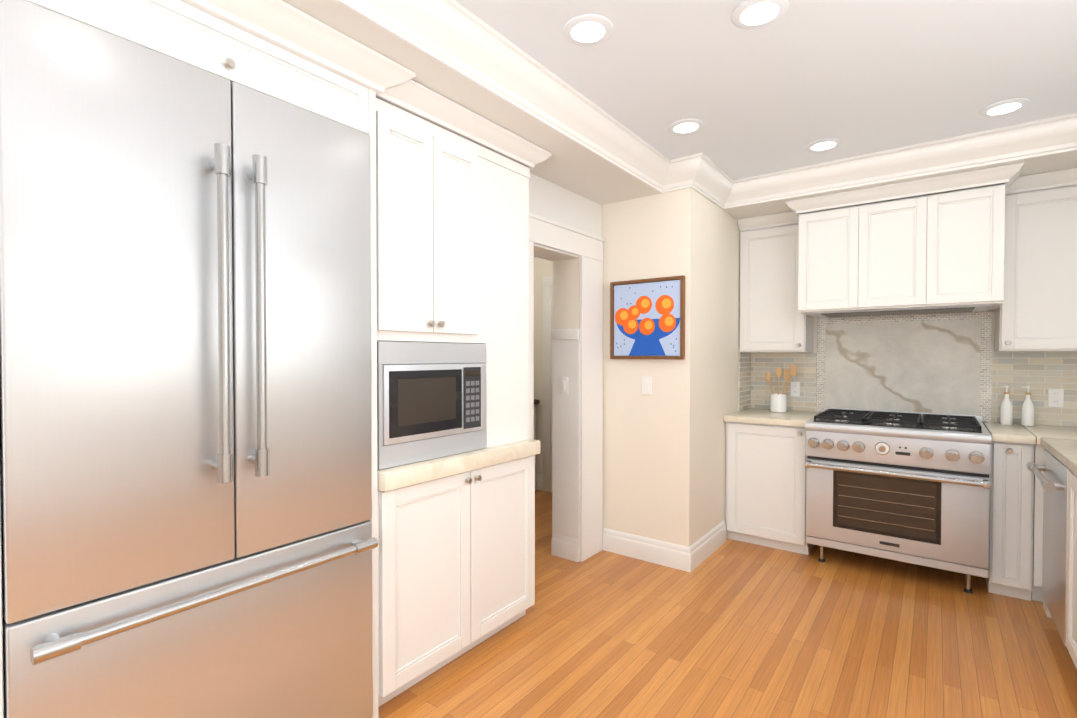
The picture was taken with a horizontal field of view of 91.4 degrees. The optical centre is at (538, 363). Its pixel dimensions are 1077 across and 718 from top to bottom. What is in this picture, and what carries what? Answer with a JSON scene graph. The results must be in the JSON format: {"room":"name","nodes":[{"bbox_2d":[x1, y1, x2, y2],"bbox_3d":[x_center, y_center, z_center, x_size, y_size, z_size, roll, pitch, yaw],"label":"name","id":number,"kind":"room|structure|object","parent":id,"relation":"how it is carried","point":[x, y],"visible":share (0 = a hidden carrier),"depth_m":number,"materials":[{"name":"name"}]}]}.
{"room":"kitchen","nodes":[
{"label":"kitchen","id":0,"kind":"room"},
{"bbox_2d":[534,257,552,474],"bbox_3d":[0.272,-0.002,5.128,1.630,2.540,0.100,1,1,37],"label":"wall","id":1,"kind":"structure","parent":0,"point":[543,268],"depth_m":5.25,"materials":[{"name":"beige paint"}]},
{"bbox_2d":[536,474,551,492],"bbox_3d":[0.240,1.193,5.096,1.620,0.150,0.018,1,1,37],"label":"baseboard","id":2,"kind":"structure","parent":1,"relation":"attached to","point":[539,478],"depth_m":5.26,"materials":[{"name":"white"}]},
{"bbox_2d":[543,276,552,491],"bbox_3d":[0.422,0.210,4.941,0.940,2.120,0.022,1,1,37],"label":"door frame","id":3,"kind":"structure","parent":1,"relation":"attached to","point":[547,365],"depth_m":5.18,"materials":[{"name":"white"}]},
{"bbox_2d":[552,248,579,560],"bbox_3d":[-1.536,0.056,1.212,0.210,2.540,6.270,1,1,37],"label":"wall","id":4,"kind":"structure","parent":0,"point":[566,294],"depth_m":3.47,"materials":[{"name":"beige paint"}]},
{"bbox_2d":[559,377,567,393],"bbox_3d":[0.165,0.145,3.480,0.070,0.115,0.010,1,1,37],"label":"light switch","id":5,"kind":"object","parent":4,"relation":"attached to","point":[563,385],"visible":1,"depth_m":3.47,"materials":[{"name":"white plastic"}]},
{"bbox_2d":[529,173,601,236],"bbox_3d":[0.124,-0.896,3.217,0.002,0.384,1.035,1,1,37],"label":"wall panel","id":6,"kind":"object","parent":4,"relation":"attached to","point":[552,201],"visible":0.43,"depth_m":3.26,"materials":[{"name":"white paint"}]},
{"bbox_2d":[529,212,604,561],"bbox_3d":[0.088,0.219,3.333,0.243,2.150,0.910,1,1,37],"label":"door frame","id":7,"kind":"structure","parent":4,"relation":"attached to","point":[577,444],"depth_m":3.47,"materials":[{"name":"white wood"}]},
{"bbox_2d":[602,188,749,548],"bbox_3d":[1.037,0.013,4.092,0.840,2.540,1.430,1,1,37],"label":"wall","id":8,"kind":"structure","parent":0,"point":[664,461],"depth_m":3.48,"materials":[{"name":"beige paint"}]},
{"bbox_2d":[334,0,681,192],"bbox_3d":[-1.027,-1.132,0.872,0.120,0.155,6.170,1,1,37],"label":"crown molding","id":9,"kind":"structure","parent":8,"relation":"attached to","point":[455,36],"depth_m":2.09,"materials":[{"name":"white wood"}]},
{"bbox_2d":[603,528,685,570],"bbox_3d":[0.693,1.218,3.463,0.608,0.150,0.018,1,1,37],"label":"baseboard","id":10,"kind":"structure","parent":8,"relation":"attached to","point":[655,551],"depth_m":3.45,"materials":[{"name":"white wood"}]},
{"bbox_2d":[641,377,651,394],"bbox_3d":[0.707,0.143,3.442,0.072,0.116,0.008,1,1,37],"label":"switch plate","id":11,"kind":"object","parent":8,"relation":"attached to","point":[646,385],"visible":1,"depth_m":3.44,"materials":[{"name":"white plastic"}]},
{"bbox_2d":[610,275,684,358],"bbox_3d":[0.700,-0.289,3.423,0.515,0.520,0.035,1,1,37],"label":"framed art","id":12,"kind":"object","parent":8,"relation":"attached to","point":[647,319],"visible":1,"depth_m":3.40,"materials":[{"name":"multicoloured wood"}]},
{"bbox_2d":[686,520,725,572],"bbox_3d":[1.147,1.216,3.544,0.018,0.150,0.696,1,1,37],"label":"baseboard","id":13,"kind":"structure","parent":8,"relation":"attached to","point":[691,558],"depth_m":3.47,"materials":[{"name":"white wood"}]},
{"bbox_2d":[678,153,737,207],"bbox_3d":[1.093,-1.169,3.373,0.127,0.155,0.602,1,1,37],"label":"crown molding","id":14,"kind":"structure","parent":8,"relation":"attached to","point":[697,172],"depth_m":3.31,"materials":[{"name":"white wood"}]},
{"bbox_2d":[738,352,750,410],"bbox_3d":[1.647,0.139,4.198,0.008,0.456,0.312,1,1,37],"label":"wall tiles","id":15,"kind":"structure","parent":8,"relation":"attached to","point":[744,393],"depth_m":4.18,"materials":[{"name":"beige tile"}]},
{"bbox_2d":[721,113,1076,208],"bbox_3d":[2.166,-1.164,3.019,2.235,0.155,0.112,1,1,37],"label":"crown molding","id":16,"kind":"structure","parent":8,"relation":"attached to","point":[1054,135],"depth_m":3.00,"materials":[{"name":"white wood"}]},
{"bbox_2d":[379,490,1076,717],"bbox_3d":[-0.649,1.369,1.708,5.550,0.100,8.100,1,1,37],"label":"floor","id":17,"kind":"structure","parent":0,"point":[730,628],"depth_m":2.42,"materials":[{"name":"brown wood"}]},
{"bbox_2d":[0,0,377,717],"bbox_3d":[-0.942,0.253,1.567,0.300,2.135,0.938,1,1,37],"label":"refrigerator","id":18,"kind":"object","parent":17,"relation":"on","point":[186,380],"visible":1,"depth_m":1.40,"materials":[{"name":"grey metal"}]},
{"bbox_2d":[0,0,378,717],"bbox_3d":[-0.985,0.158,1.566,0.238,2.325,1.058,1,1,37],"label":"surround","id":19,"kind":"object","parent":17,"relation":"on","point":[186,32],"visible":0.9,"depth_m":1.58,"materials":[{"name":"white paint"}]},
{"bbox_2d":[376,98,539,705],"bbox_3d":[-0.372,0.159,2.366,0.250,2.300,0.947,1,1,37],"label":"pantry cabinet","id":20,"kind":"object","parent":17,"relation":"on","point":[456,555],"visible":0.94,"depth_m":2.25,"materials":[{"name":"white paint"}]},
{"bbox_2d":[183,0,551,168],"bbox_3d":[-0.677,-1.028,1.893,0.313,0.078,2.181,1,1,37],"label":"crown molding","id":21,"kind":"structure","parent":20,"relation":"on","point":[283,24],"depth_m":1.80,"materials":[{"name":"white paint"}]},
{"bbox_2d":[377,341,486,469],"bbox_3d":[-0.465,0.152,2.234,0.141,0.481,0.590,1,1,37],"label":"microwave","id":22,"kind":"object","parent":20,"relation":"in","point":[431,401],"visible":0.81,"depth_m":2.15,"materials":[{"name":"grey metal"}]},
{"bbox_2d":[534,405,535,489],"bbox_3d":[-0.427,0.838,5.136,0.550,0.860,0.650,1,1,37],"label":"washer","id":23,"kind":"object","parent":17,"relation":"on","point":[535,439],"visible":0.1,"depth_m":5.23,"materials":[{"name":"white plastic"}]},
{"bbox_2d":[724,408,820,554],"bbox_3d":[1.755,0.829,3.905,0.541,0.914,0.677,1,1,37],"label":"base cabinet","id":24,"kind":"object","parent":17,"relation":"on","point":[766,477],"visible":0.9,"depth_m":3.66,"materials":[{"name":"white paint"}]},
{"bbox_2d":[765,365,796,411],"bbox_3d":[1.859,0.188,4.038,0.226,0.362,0.116,1,1,37],"label":"utensil crock","id":25,"kind":"object","parent":24,"relation":"on","point":[778,402],"visible":1,"depth_m":4.01,"materials":[{"name":"white ceramic"}]},
{"bbox_2d":[804,407,991,593],"bbox_3d":[2.296,0.816,3.403,0.914,0.955,0.790,1,1,37],"label":"range","id":26,"kind":"object","parent":17,"relation":"on","point":[909,487],"visible":1,"depth_m":3.13,"materials":[{"name":"metal"}]},
{"bbox_2d":[983,422,1035,600],"bbox_3d":[2.780,0.841,3.129,0.178,0.914,0.677,1,1,37],"label":"base cabinet","id":27,"kind":"object","parent":17,"relation":"on","point":[1011,522],"visible":0.98,"depth_m":2.89,"materials":[{"name":"white paint"}]},
{"bbox_2d":[999,385,1012,424],"bbox_3d":[2.927,0.258,3.294,0.067,0.244,0.060,1,1,37],"label":"soap dispenser","id":28,"kind":"object","parent":27,"relation":"on","point":[1006,412],"visible":1,"depth_m":3.28,"materials":[{"name":"white ceramic"}]},
{"bbox_2d":[1031,445,1047,608],"bbox_3d":[3.151,0.865,2.881,0.706,0.872,0.626,1,1,37],"label":"base cabinet","id":29,"kind":"object","parent":17,"relation":"on","point":[1036,594],"depth_m":2.84,"materials":[{"name":"white paint"}]},
{"bbox_2d":[1026,449,1070,645],"bbox_3d":[2.519,0.874,2.403,0.382,0.868,0.594,1,1,37],"label":"dishwasher","id":30,"kind":"object","parent":17,"relation":"on","point":[1053,479],"visible":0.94,"depth_m":2.42,"materials":[{"name":"grey metal"}]},
{"bbox_2d":[1062,461,1076,668],"bbox_3d":[2.357,0.881,1.817,0.689,0.872,0.530,1,1,37],"label":"base cabinet","id":31,"kind":"object","parent":17,"relation":"on","point":[1071,582],"depth_m":2.16,"materials":[{"name":"white paint"}]},
{"bbox_2d":[1022,425,1076,472],"bbox_3d":[1.381,0.443,0.533,0.706,0.042,6.496,1,1,37],"label":"countertop","id":32,"kind":"structure","parent":31,"relation":"on","point":[1061,441],"depth_m":2.71,"materials":[{"name":"beige stone"}]},
{"bbox_2d":[1021,386,1034,425],"bbox_3d":[3.013,0.259,3.242,0.067,0.244,0.060,1,1,37],"label":"soap dispenser","id":33,"kind":"object","parent":32,"relation":"on","point":[1027,413],"visible":1,"depth_m":3.22,"materials":[{"name":"white ceramic"}]},
{"bbox_2d":[455,0,1076,179],"bbox_3d":[-0.649,-1.271,1.668,5.550,0.100,8.100,1,1,37],"label":"ceiling","id":34,"kind":"structure","parent":0,"point":[859,77],"depth_m":2.19,"materials":[{"name":"white paint"}]},
{"bbox_2d":[282,0,660,204],"bbox_3d":[-1.249,-1.134,1.039,0.435,0.155,6.170,1,1,37],"label":"soffit beam","id":35,"kind":"structure","parent":34,"relation":"attached to","point":[570,165],"depth_m":2.26,"materials":[{"name":"white paint"}]},
{"bbox_2d":[563,14,612,45],"bbox_3d":[0.182,-1.220,1.931,0.184,0.008,0.184,1,1,37],"label":"recessed light","id":36,"kind":"object","parent":34,"relation":"in","point":[588,29],"visible":1,"depth_m":1.92,"materials":[{"name":"white"}]},
{"bbox_2d":[668,119,704,134],"bbox_3d":[0.769,-1.232,2.741,0.184,0.008,0.184,1,1,37],"label":"recessed light","id":37,"kind":"object","parent":34,"relation":"in","point":[684,126],"visible":1,"depth_m":2.73,"materials":[{"name":"white plastic"}]},
{"bbox_2d":[731,0,788,28],"bbox_3d":[0.767,-1.218,1.827,0.184,0.008,0.184,1,1,37],"label":"recessed light","id":38,"kind":"object","parent":34,"relation":"in","point":[751,14],"visible":1,"depth_m":1.82,"materials":[{"name":"white plastic"}]},
{"bbox_2d":[805,138,841,151],"bbox_3d":[1.614,-1.236,2.979,0.184,0.008,0.184,1,1,37],"label":"recessed light","id":39,"kind":"object","parent":34,"relation":"in","point":[823,144],"visible":1,"depth_m":2.97,"materials":[{"name":"white"}]},
{"bbox_2d":[723,151,1076,218],"bbox_3d":[2.467,-1.168,3.313,2.360,0.155,0.720,1,1,37],"label":"soffit beam","id":40,"kind":"structure","parent":34,"relation":"attached to","point":[1051,163],"depth_m":3.10,"materials":[{"name":"white"}]},
{"bbox_2d":[979,98,1029,116],"bbox_3d":[2.240,-1.229,2.531,0.184,0.008,0.184,1,1,37],"label":"recessed light","id":41,"kind":"object","parent":34,"relation":"in","point":[1004,107],"visible":1,"depth_m":2.52,"materials":[{"name":"white plastic"}]},
{"bbox_2d":[751,185,1072,426],"bbox_3d":[2.754,0.020,3.628,2.460,2.540,0.100,1,1,37],"label":"wall","id":42,"kind":"structure","parent":0,"point":[815,337],"depth_m":4.03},
{"bbox_2d":[737,211,813,352],"bbox_3d":[1.814,-0.594,4.025,0.464,1.011,0.379,1,1,37],"label":"upper cabinet","id":43,"kind":"object","parent":42,"relation":"attached to","point":[772,319],"visible":0.98,"depth_m":3.92,"materials":[{"name":"white paint"}]},
{"bbox_2d":[785,162,1023,317],"bbox_3d":[2.334,-0.712,3.451,1.186,0.756,0.666,1,1,37],"label":"upper cabinet","id":44,"kind":"object","parent":42,"relation":"attached to","point":[936,253],"visible":1,"depth_m":3.20,"materials":[{"name":"white paint"}]},
{"bbox_2d":[751,310,1076,426],"bbox_3d":[2.680,0.171,3.615,2.360,1.039,0.012,1,1,37],"label":"tile backsplash","id":45,"kind":"structure","parent":42,"relation":"attached to","point":[948,363],"depth_m":3.64,"materials":[{"name":"stone"}]},
{"bbox_2d":[790,382,799,395],"bbox_3d":[2.010,0.198,4.116,0.070,0.114,0.007,1,1,37],"label":"electrical outlet plate","id":46,"kind":"object","parent":45,"relation":"attached to","point":[795,389],"visible":1,"depth_m":4.11,"materials":[{"name":"white plastic"}]},
{"bbox_2d":[1048,389,1063,407],"bbox_3d":[3.179,0.211,3.232,0.070,0.114,0.007,1,1,37],"label":"electrical outlet plate","id":47,"kind":"object","parent":45,"relation":"attached to","point":[1055,397],"visible":1,"depth_m":3.23,"materials":[{"name":"white plastic"}]},
{"bbox_2d":[995,168,1076,351],"bbox_3d":[3.174,-0.578,2.997,0.834,1.011,0.379,1,1,37],"label":"upper cabinet","id":48,"kind":"object","parent":42,"relation":"attached to","point":[1036,310],"visible":0.98,"depth_m":3.04,"materials":[{"name":"white paint"}]}
]}

